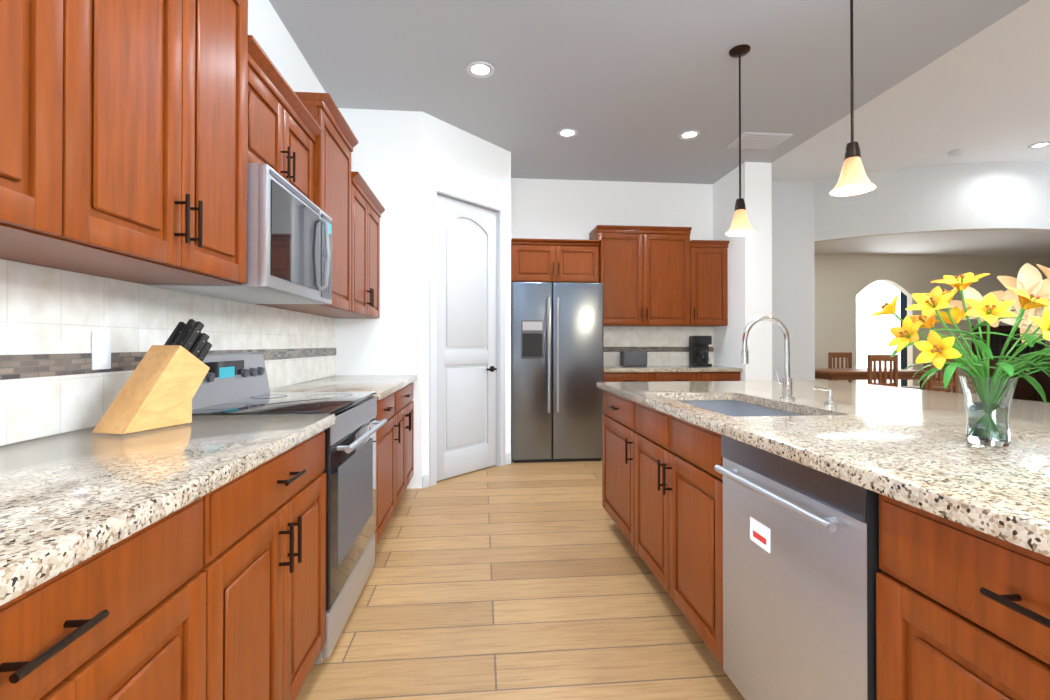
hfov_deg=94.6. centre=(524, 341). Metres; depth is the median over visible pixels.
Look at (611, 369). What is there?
countertop
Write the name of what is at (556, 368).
refrigerator
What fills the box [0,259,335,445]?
backsplash
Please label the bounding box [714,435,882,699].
dishwasher
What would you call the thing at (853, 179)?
pendant light
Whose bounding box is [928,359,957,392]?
dining chair
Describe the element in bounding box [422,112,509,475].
wall
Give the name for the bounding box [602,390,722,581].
base cabinet
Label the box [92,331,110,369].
electrical outlet
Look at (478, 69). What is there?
recessed light
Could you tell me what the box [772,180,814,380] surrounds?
wall
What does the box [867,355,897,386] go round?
dining chair
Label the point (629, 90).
ceiling
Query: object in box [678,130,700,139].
recessed light
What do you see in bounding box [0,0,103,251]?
upper cabinet
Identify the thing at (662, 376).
base cabinet
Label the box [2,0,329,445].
wall
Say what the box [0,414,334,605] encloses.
countertop
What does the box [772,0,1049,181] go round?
ceiling
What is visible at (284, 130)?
upper cabinet
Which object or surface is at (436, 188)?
door frame
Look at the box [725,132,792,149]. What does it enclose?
ceiling vent
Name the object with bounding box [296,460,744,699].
floor
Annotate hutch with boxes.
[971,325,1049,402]
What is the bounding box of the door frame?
[429,180,504,485]
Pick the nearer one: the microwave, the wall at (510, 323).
the microwave
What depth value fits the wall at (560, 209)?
5.58 m
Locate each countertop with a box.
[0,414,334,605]
[270,375,417,399]
[597,380,1049,556]
[604,365,741,372]
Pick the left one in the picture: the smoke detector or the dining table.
the dining table
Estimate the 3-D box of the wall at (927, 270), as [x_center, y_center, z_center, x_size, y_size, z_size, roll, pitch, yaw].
[7.344,-0.256,9.677,7.750,2.950,0.120,0,0,-5]
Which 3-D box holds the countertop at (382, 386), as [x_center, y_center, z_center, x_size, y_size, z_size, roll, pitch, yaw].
[-1.126,0.284,3.165,0.648,0.039,1.437,0,0,-5]
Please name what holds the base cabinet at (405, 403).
on the floor
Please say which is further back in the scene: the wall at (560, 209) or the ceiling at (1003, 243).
the ceiling at (1003, 243)
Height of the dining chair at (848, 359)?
1.020 m
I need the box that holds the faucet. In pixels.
[741,315,794,399]
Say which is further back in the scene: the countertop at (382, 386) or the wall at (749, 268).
the wall at (749, 268)
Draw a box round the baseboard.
[422,453,509,487]
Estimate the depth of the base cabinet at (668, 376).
5.02 m
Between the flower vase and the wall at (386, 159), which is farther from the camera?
the wall at (386, 159)
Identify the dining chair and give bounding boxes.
[828,352,851,381]
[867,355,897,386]
[902,361,950,391]
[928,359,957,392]
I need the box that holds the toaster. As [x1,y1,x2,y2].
[620,351,646,366]
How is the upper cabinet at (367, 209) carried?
attached to the wall at (268, 31)
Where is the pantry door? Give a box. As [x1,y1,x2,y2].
[437,194,496,480]
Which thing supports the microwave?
attached to the upper cabinet at (284, 130)
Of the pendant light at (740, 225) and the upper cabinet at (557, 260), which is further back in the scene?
the upper cabinet at (557, 260)
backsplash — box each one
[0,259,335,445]
[603,327,713,365]
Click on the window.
(874, 336)
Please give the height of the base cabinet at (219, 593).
0.876 m
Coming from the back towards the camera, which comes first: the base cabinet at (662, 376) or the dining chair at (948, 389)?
the dining chair at (948, 389)
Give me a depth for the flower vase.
1.18 m
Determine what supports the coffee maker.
on the countertop at (611, 369)
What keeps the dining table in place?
on the floor
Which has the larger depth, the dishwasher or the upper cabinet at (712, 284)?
the upper cabinet at (712, 284)
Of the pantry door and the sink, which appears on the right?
the sink
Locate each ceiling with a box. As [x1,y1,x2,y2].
[269,0,1029,183]
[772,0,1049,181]
[814,231,1049,256]
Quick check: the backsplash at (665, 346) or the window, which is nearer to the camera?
the backsplash at (665, 346)
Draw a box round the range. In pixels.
[192,353,386,663]
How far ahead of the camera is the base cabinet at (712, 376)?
5.06 m
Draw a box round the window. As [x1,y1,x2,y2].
[856,280,900,386]
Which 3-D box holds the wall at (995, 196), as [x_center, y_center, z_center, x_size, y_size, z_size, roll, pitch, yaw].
[6.016,-1.751,6.286,4.200,0.800,0.983,0,0,-5]
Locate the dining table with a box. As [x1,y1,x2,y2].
[815,368,933,389]
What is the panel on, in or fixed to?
on the floor
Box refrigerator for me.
[511,282,602,462]
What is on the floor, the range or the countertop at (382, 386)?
the range
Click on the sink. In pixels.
(734, 408)
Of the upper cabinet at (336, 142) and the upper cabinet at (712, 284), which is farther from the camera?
the upper cabinet at (712, 284)
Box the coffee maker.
[689,336,711,365]
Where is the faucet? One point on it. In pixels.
(785, 383)
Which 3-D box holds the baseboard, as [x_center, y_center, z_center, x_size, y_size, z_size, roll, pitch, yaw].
[-0.487,1.137,4.312,0.012,0.100,1.061,0,0,40]
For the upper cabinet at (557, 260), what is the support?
attached to the wall at (560, 209)
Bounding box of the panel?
[599,239,603,413]
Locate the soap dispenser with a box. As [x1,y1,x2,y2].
[812,386,836,406]
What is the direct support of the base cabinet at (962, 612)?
on the floor
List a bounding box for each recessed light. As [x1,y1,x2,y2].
[466,61,493,77]
[557,128,577,137]
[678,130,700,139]
[1028,141,1049,148]
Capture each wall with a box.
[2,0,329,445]
[335,108,421,488]
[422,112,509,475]
[509,152,510,463]
[511,178,712,365]
[713,162,771,380]
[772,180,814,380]
[814,161,1049,241]
[814,253,1049,393]
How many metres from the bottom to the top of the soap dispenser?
0.081 m
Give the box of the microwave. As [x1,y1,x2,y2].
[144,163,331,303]
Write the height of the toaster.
0.176 m
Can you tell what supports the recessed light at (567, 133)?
in the ceiling at (629, 90)
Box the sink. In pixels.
[680,400,804,416]
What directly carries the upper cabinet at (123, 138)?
attached to the wall at (268, 31)
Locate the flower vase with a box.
[870,263,1049,446]
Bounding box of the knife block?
[92,319,211,433]
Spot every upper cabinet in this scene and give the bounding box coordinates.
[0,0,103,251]
[0,0,247,284]
[247,35,321,202]
[257,92,357,310]
[296,171,384,318]
[511,238,599,282]
[589,229,696,326]
[697,241,727,326]
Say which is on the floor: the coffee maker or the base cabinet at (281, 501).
the base cabinet at (281, 501)
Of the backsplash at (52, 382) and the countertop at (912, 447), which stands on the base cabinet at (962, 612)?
the countertop at (912, 447)
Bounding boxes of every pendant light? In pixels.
[725,44,754,235]
[830,0,875,195]
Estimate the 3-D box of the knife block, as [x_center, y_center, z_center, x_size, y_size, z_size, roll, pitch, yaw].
[-1.114,0.090,1.482,0.110,0.328,0.309,0,0,13]
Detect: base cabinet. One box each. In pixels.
[0,478,235,699]
[236,430,325,699]
[374,390,397,546]
[398,382,413,502]
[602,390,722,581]
[604,372,663,381]
[664,372,707,381]
[708,372,739,380]
[876,494,1049,699]
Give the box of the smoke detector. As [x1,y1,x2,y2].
[948,149,962,155]
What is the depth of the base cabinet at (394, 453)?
2.80 m
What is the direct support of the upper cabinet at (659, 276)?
attached to the wall at (560, 209)
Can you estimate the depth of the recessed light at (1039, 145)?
5.32 m

